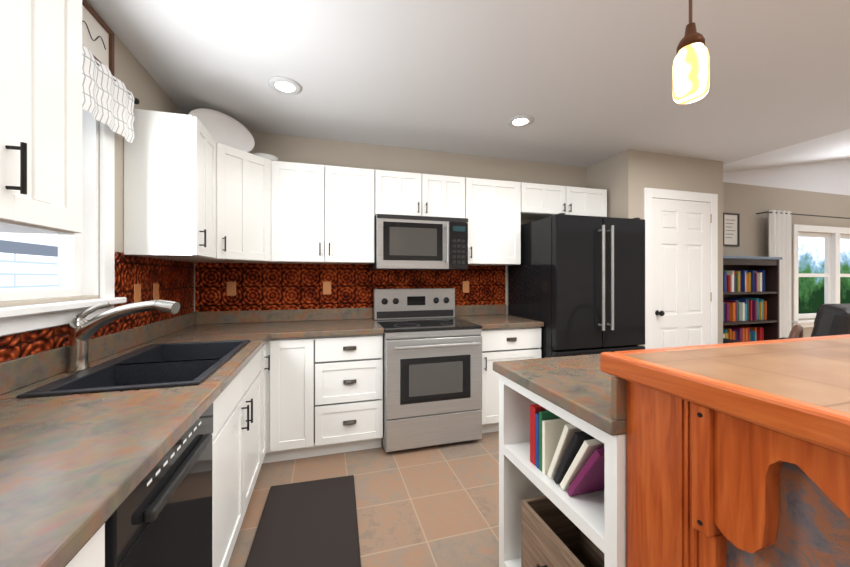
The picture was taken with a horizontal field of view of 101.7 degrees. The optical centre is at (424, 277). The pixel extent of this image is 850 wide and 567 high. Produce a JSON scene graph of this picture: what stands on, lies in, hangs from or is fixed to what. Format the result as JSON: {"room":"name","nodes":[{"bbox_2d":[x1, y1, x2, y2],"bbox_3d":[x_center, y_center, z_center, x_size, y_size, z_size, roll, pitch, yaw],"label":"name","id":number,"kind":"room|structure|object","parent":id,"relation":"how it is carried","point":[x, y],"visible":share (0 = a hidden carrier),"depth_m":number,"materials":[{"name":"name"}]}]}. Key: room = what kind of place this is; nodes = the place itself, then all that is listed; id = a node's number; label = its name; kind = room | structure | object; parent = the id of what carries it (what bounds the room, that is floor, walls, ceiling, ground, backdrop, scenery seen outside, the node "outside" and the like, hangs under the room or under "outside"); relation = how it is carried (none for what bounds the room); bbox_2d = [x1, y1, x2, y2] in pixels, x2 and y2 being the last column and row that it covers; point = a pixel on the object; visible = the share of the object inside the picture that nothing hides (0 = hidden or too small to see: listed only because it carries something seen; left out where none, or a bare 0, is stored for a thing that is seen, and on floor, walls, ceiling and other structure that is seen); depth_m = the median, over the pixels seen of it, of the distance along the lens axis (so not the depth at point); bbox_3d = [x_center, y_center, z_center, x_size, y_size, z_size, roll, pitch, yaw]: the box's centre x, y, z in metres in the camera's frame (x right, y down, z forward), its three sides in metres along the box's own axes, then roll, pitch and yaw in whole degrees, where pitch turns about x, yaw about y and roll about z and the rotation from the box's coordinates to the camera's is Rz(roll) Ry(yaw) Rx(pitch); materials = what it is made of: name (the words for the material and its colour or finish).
{"room":"kitchen","nodes":[
{"label":"kitchen","id":0,"kind":"room"},
{"bbox_2d":[0,33,182,336],"bbox_3d":[-1.111,0.040,-0.010,0.140,2.500,6.000,0,0,-16],"label":"wall","id":1,"kind":"structure","parent":0,"point":[132,74],"depth_m":1.78,"materials":[{"name":"beige paint"}]},
{"bbox_2d":[0,0,81,234],"bbox_3d":[-0.859,-0.500,0.064,0.380,0.760,1.800,0,0,-16],"label":"upper cabinet","id":2,"kind":"object","parent":1,"relation":"attached to","point":[40,116],"visible":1,"depth_m":0.83,"materials":[{"name":"white wood"}]},
{"bbox_2d":[0,109,125,335],"bbox_3d":[-1.449,-0.385,1.267,0.199,1.140,0.870,0,0,-16],"label":"window","id":3,"kind":"structure","parent":1,"relation":"in","point":[86,261],"depth_m":1.56,"materials":[{"name":"white"}]},
{"bbox_2d":[82,45,139,142],"bbox_3d":[-1.374,-0.802,1.349,0.068,0.255,0.927,0,0,-16],"label":"valance","id":4,"kind":"object","parent":3,"relation":"attached to","point":[109,99],"visible":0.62,"depth_m":1.52,"materials":[{"name":"white fabric"}]},
{"bbox_2d":[82,0,113,75],"bbox_3d":[-1.441,-1.073,1.420,0.020,0.225,0.530,0,0,-16],"label":"sign","id":5,"kind":"object","parent":1,"relation":"attached to","point":[97,37],"visible":0.48,"depth_m":1.57,"materials":[{"name":"white paper"}]},
{"bbox_2d":[0,252,195,361],"bbox_3d":[-1.184,0.130,0.516,0.012,0.520,4.650,0,0,-16],"label":"backsplash","id":6,"kind":"structure","parent":1,"relation":"attached to","point":[175,279],"depth_m":1.89,"materials":[{"name":"brown tile"}]},
{"bbox_2d":[134,284,140,302],"bbox_3d":[-1.587,0.090,1.914,0.012,0.114,0.070,0,0,-16],"label":"electrical outlet plate","id":7,"kind":"object","parent":6,"relation":"attached to","point":[137,287],"depth_m":1.91,"materials":[{"name":"brown plastic"}]},
{"bbox_2d":[153,283,158,299],"bbox_3d":[-1.648,0.090,2.125,0.012,0.114,0.070,0,0,-16],"label":"electrical outlet plate","id":8,"kind":"object","parent":6,"relation":"attached to","point":[155,285],"depth_m":2.12,"materials":[{"name":"brown plastic"}]},
{"bbox_2d":[124,109,215,258],"bbox_3d":[-1.435,-0.500,2.014,0.360,0.760,0.368,0,0,-16],"label":"upper cabinet","id":9,"kind":"object","parent":1,"relation":"attached to","point":[170,185],"visible":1,"depth_m":1.84,"materials":[{"name":"white wood"}]},
{"bbox_2d":[227,431,498,566],"bbox_3d":[3.542,1.320,1.339,9.850,0.060,6.000,0,0,-16],"label":"floor","id":10,"kind":"structure","parent":0,"point":[434,506],"depth_m":2.00,"materials":[{"name":"tile"}]},
{"bbox_2d":[66,523,104,566],"bbox_3d":[-0.811,0.851,0.329,0.616,0.880,0.448,0,0,-16],"label":"base cabinet","id":11,"kind":"object","parent":10,"relation":"on","point":[92,554],"depth_m":0.59,"materials":[{"name":"white wood"}]},
{"bbox_2d":[0,310,275,566],"bbox_3d":[-0.870,0.340,0.605,0.660,0.140,4.647,0,0,-16],"label":"countertop","id":12,"kind":"structure","parent":11,"relation":"on","point":[76,470],"depth_m":0.83,"materials":[{"name":"laminate"}]},
{"bbox_2d":[67,300,179,371],"bbox_3d":[-1.197,0.228,1.378,0.418,0.282,0.183,0,0,-16],"label":"faucet","id":13,"kind":"object","parent":12,"relation":"on","point":[82,330],"visible":0.98,"depth_m":1.36,"materials":[{"name":"silver metal"}]},
{"bbox_2d":[17,340,249,397],"bbox_3d":[-1.132,0.471,1.536,0.490,0.222,0.860,0,0,-16],"label":"sink","id":14,"kind":"object","parent":12,"relation":"in","point":[162,365],"visible":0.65,"depth_m":1.49,"materials":[{"name":"black stone"}]},
{"bbox_2d":[105,403,212,566],"bbox_3d":[-0.922,0.850,0.846,0.600,0.871,0.594,0,0,-16],"label":"dishwasher","id":15,"kind":"object","parent":10,"relation":"on","point":[161,515],"visible":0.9,"depth_m":0.88,"materials":[{"name":"black metal"}]},
{"bbox_2d":[245,475,360,566],"bbox_3d":[-0.591,1.282,1.734,0.531,0.016,0.936,0,0,-16],"label":"anti-fatigue mat","id":16,"kind":"object","parent":10,"relation":"on","point":[313,523],"visible":1,"depth_m":1.76,"materials":[{"name":"black rubber"}]},
{"bbox_2d":[262,334,382,463],"bbox_3d":[-0.811,0.851,2.706,0.879,0.879,0.642,0,0,-16],"label":"base cabinet","id":17,"kind":"object","parent":10,"relation":"on","point":[324,395],"visible":1,"depth_m":2.44,"materials":[{"name":"white wood"}]},
{"bbox_2d":[176,310,263,319],"bbox_3d":[-1.426,0.340,2.523,0.420,0.140,0.653,0,0,-16],"label":"countertop","id":18,"kind":"structure","parent":17,"relation":"on","point":[250,312],"depth_m":2.79,"materials":[{"name":"stone"}]},
{"bbox_2d":[272,308,383,338],"bbox_3d":[-0.748,0.340,2.720,0.753,0.140,0.653,0,0,-16],"label":"countertop","id":19,"kind":"structure","parent":17,"relation":"on","point":[292,323],"depth_m":2.80,"materials":[{"name":"laminate"}]},
{"bbox_2d":[373,288,481,451],"bbox_3d":[0.001,0.695,2.870,0.764,1.190,0.727,0,0,-16],"label":"range","id":20,"kind":"object","parent":10,"relation":"on","point":[432,370],"visible":0.98,"depth_m":2.60,"materials":[{"name":"silver metal"}]},
{"bbox_2d":[481,327,540,432],"bbox_3d":[0.630,0.851,3.120,0.575,0.879,0.649,0,0,-16],"label":"base cabinet","id":21,"kind":"object","parent":10,"relation":"on","point":[506,344],"visible":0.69,"depth_m":2.81,"materials":[{"name":"white wood"}]},
{"bbox_2d":[455,304,543,328],"bbox_3d":[0.630,0.340,3.122,0.579,0.140,0.647,0,0,-16],"label":"countertop","id":22,"kind":"structure","parent":21,"relation":"on","point":[487,316],"depth_m":3.22,"materials":[{"name":"laminate"}]},
{"bbox_2d":[499,374,625,566],"bbox_3d":[0.997,0.851,1.374,1.220,0.879,0.635,0,0,-16],"label":"shelving","id":23,"kind":"object","parent":10,"relation":"on","point":[597,519],"visible":0.29,"depth_m":1.21,"materials":[{"name":"white wood"}]},
{"bbox_2d":[493,354,625,435],"bbox_3d":[0.994,0.336,1.385,1.260,0.148,0.664,0,0,-16],"label":"countertop","id":24,"kind":"structure","parent":23,"relation":"on","point":[585,388],"depth_m":1.19,"materials":[{"name":"stone"}]},
{"bbox_2d":[521,496,603,566],"bbox_3d":[0.552,1.040,1.201,0.311,0.330,0.400,0,0,-16],"label":"crate","id":25,"kind":"object","parent":23,"relation":"in","point":[553,534],"visible":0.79,"depth_m":1.33,"materials":[{"name":"brown wood"}]},
{"bbox_2d":[530,404,603,496],"bbox_3d":[0.549,0.597,1.194,0.200,0.225,0.353,0,0,-16],"label":"books","id":26,"kind":"object","parent":23,"relation":"in","point":[567,456],"visible":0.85,"depth_m":1.15,"materials":[{"name":"multicoloured paper"}]},
{"bbox_2d":[508,213,644,357],"bbox_3d":[1.388,0.384,3.221,0.910,1.812,0.826,0,0,-16],"label":"fridge","id":27,"kind":"object","parent":10,"relation":"on","point":[576,284],"visible":0.73,"depth_m":2.89,"materials":[{"name":"black metal"}]},
{"bbox_2d":[626,380,849,566],"bbox_3d":[1.370,0.775,0.095,1.216,1.029,2.020,0,0,-16],"label":"island base","id":28,"kind":"object","parent":10,"relation":"on","point":[707,487],"visible":0.79,"depth_m":0.68,"materials":[{"name":"wood"}]},
{"bbox_2d":[600,334,849,455],"bbox_3d":[1.389,0.233,0.108,1.272,0.055,2.135,0,0,-16],"label":"countertop","id":29,"kind":"structure","parent":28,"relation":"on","point":[799,388],"depth_m":0.73,"materials":[{"name":"orange wood"}]},
{"bbox_2d":[723,256,781,339],"bbox_3d":[3.779,0.520,4.206,1.100,1.540,0.316,0,0,-16],"label":"bookcase","id":30,"kind":"object","parent":10,"relation":"on","point":[770,293],"visible":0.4,"depth_m":4.24,"materials":[{"name":"black"}]},
{"bbox_2d":[723,270,766,341],"bbox_3d":[3.754,0.567,4.245,0.966,1.325,0.200,0,0,-16],"label":"books","id":31,"kind":"object","parent":30,"relation":"in","point":[741,309],"visible":0.4,"depth_m":4.20,"materials":[{"name":"multicoloured paper"}]},
{"bbox_2d":[723,304,849,342],"bbox_3d":[3.704,0.750,3.374,0.920,1.055,1.066,0,0,-4],"label":"recliner","id":32,"kind":"object","parent":10,"relation":"on","point":[831,319],"visible":0.23,"depth_m":2.92,"materials":[{"name":"black leather"}]},
{"bbox_2d":[788,325,803,338],"bbox_3d":[2.221,0.793,2.323,0.458,0.998,0.423,0,0,-37],"label":"chair","id":33,"kind":"object","parent":10,"relation":"on","point":[796,331],"visible":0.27,"depth_m":2.12,"materials":[{"name":"brown wood"}]},
{"bbox_2d":[86,0,849,171],"bbox_3d":[3.542,-1.615,1.339,9.850,0.810,6.000,0,0,-16],"label":"ceiling","id":34,"kind":"structure","parent":0,"point":[584,83],"depth_m":2.03,"materials":[{"name":"white paint"}]},
{"bbox_2d":[268,77,301,94],"bbox_3d":[-0.875,-1.204,2.165,0.194,0.011,0.203,0,0,-16],"label":"recessed light","id":35,"kind":"object","parent":34,"relation":"in","point":[284,85],"depth_m":2.17,"materials":[{"name":"grey"}]},
{"bbox_2d":[507,115,533,126],"bbox_3d":[0.731,-1.204,2.649,0.195,0.011,0.200,0,0,-16],"label":"recessed light","id":36,"kind":"object","parent":34,"relation":"in","point":[520,120],"depth_m":2.65,"materials":[{"name":"grey"}]},
{"bbox_2d":[673,0,709,103],"bbox_3d":[0.699,-0.840,0.911,0.077,0.739,0.077,0,0,-16],"label":"pendant lamp","id":37,"kind":"object","parent":34,"relation":"hanging from","point":[691,73],"visible":1,"depth_m":0.89,"materials":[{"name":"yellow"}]},
{"bbox_2d":[194,131,849,337],"bbox_3d":[2.801,-0.335,4.165,9.700,3.250,0.140,0,0,-16],"label":"wall","id":38,"kind":"structure","parent":0,"point":[820,188],"depth_m":4.38,"materials":[{"name":"beige paint"}]},
{"bbox_2d":[158,142,273,262],"bbox_3d":[-1.452,-0.500,2.526,0.612,0.760,0.631,0,0,-16],"label":"upper cabinet","id":39,"kind":"object","parent":38,"relation":"attached to","point":[243,206],"visible":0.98,"depth_m":2.39,"materials":[{"name":"white wood"}]},
{"bbox_2d":[188,108,254,151],"bbox_3d":[-1.422,-1.033,2.445,0.345,0.283,0.312,0,0,-16],"label":"platter","id":40,"kind":"object","parent":39,"relation":"on","point":[223,128],"visible":0.77,"depth_m":2.47,"materials":[{"name":"white ceramic"}]},
{"bbox_2d":[252,153,278,160],"bbox_3d":[-1.289,-0.922,2.776,0.216,0.082,0.216,0,0,-16],"label":"bowl","id":41,"kind":"object","parent":39,"relation":"on","point":[269,157],"visible":0.17,"depth_m":2.70,"materials":[{"name":"white ceramic"}]},
{"bbox_2d":[271,160,373,263],"bbox_3d":[-0.823,-0.500,2.840,0.777,0.760,0.379,0,0,-16],"label":"upper cabinet","id":42,"kind":"object","parent":38,"relation":"attached to","point":[322,214],"visible":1,"depth_m":2.69,"materials":[{"name":"white wood"}]},
{"bbox_2d":[196,263,504,311],"bbox_3d":[-0.495,0.130,3.135,2.732,0.520,0.002,0,0,-16],"label":"backsplash","id":43,"kind":"structure","parent":38,"relation":"attached to","point":[268,286],"depth_m":3.01,"materials":[{"name":"brown tile"}]},
{"bbox_2d":[227,282,235,295],"bbox_3d":[-1.576,0.090,2.816,0.070,0.114,0.007,0,0,-16],"label":"electrical outlet plate","id":44,"kind":"object","parent":43,"relation":"attached to","point":[231,288],"depth_m":2.81,"materials":[{"name":"brown plastic"}]},
{"bbox_2d":[323,281,330,294],"bbox_3d":[-0.856,0.090,3.024,0.070,0.114,0.007,0,0,-16],"label":"electrical outlet plate","id":45,"kind":"object","parent":43,"relation":"attached to","point":[327,284],"depth_m":3.02,"materials":[{"name":"brown plastic"}]},
{"bbox_2d":[463,281,468,292],"bbox_3d":[0.402,0.090,3.389,0.070,0.114,0.007,0,0,-16],"label":"electrical outlet plate","id":46,"kind":"object","parent":43,"relation":"attached to","point":[465,283],"depth_m":3.39,"materials":[{"name":"brown plastic"}]},
{"bbox_2d":[374,170,464,217],"bbox_3d":[-0.069,-0.695,3.058,0.788,0.370,0.379,0,0,-16],"label":"upper cabinet","id":47,"kind":"object","parent":38,"relation":"attached to","point":[408,193],"visible":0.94,"depth_m":2.90,"materials":[{"name":"white wood"}]},
{"bbox_2d":[370,214,467,269],"bbox_3d":[-0.056,-0.288,3.014,0.778,0.437,0.472,0,0,-16],"label":"microwave","id":48,"kind":"object","parent":47,"relation":"attached to","point":[406,242],"visible":1,"depth_m":2.83,"materials":[{"name":"silver metal"}]},
{"bbox_2d":[465,177,520,265],"bbox_3d":[0.575,-0.500,3.245,0.548,0.760,0.379,0,0,-16],"label":"upper cabinet","id":49,"kind":"object","parent":38,"relation":"attached to","point":[493,211],"visible":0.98,"depth_m":3.09,"materials":[{"name":"white wood"}]},
{"bbox_2d":[521,182,606,219],"bbox_3d":[1.305,-0.740,3.456,0.969,0.280,0.379,0,0,-16],"label":"upper cabinet","id":50,"kind":"object","parent":38,"relation":"attached to","point":[540,201],"depth_m":3.30,"materials":[{"name":"white wood"}]},
{"bbox_2d":[723,212,739,246],"bbox_3d":[3.885,-0.610,4.395,0.290,0.420,0.018,0,0,-16],"label":"picture","id":51,"kind":"object","parent":38,"relation":"attached to","point":[731,229],"visible":0.88,"depth_m":4.40,"materials":[{"name":"white paper"}]},
{"bbox_2d":[756,210,849,337],"bbox_3d":[5.833,0.185,4.894,3.090,2.110,0.145,0,0,-16],"label":"curtain","id":52,"kind":"object","parent":38,"relation":"attached to","point":[779,233],"visible":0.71,"depth_m":4.49,"materials":[{"name":"white fabric"}]},
{"bbox_2d":[791,224,849,327],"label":"window","id":53,"kind":"structure","parent":38,"relation":"in","point":[831,275],"depth_m":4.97,"materials":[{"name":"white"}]},
{"bbox_2d":[586,150,722,345],"bbox_3d":[2.437,0.041,3.699,1.240,2.499,0.549,0,0,-16],"label":"wall","id":54,"kind":"structure","parent":0,"point":[624,179],"depth_m":3.43,"materials":[{"name":"beige paint"}]},
{"bbox_2d":[644,188,717,348],"bbox_3d":[2.560,0.215,3.407,0.955,2.150,0.078,0,0,-16],"label":"door","id":55,"kind":"structure","parent":54,"relation":"attached to","point":[681,273],"depth_m":3.42,"materials":[{"name":"white wood"}]},
{"label":"outside","id":56,"kind":"structure","parent":0,"visible":0},
{"bbox_2d":[0,233,57,291],"bbox_3d":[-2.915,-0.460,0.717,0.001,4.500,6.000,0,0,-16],"label":"window","id":57,"kind":"structure","parent":56,"point":[28,261],"depth_m":3.16,"materials":[{"name":"clear glass"}]}
]}

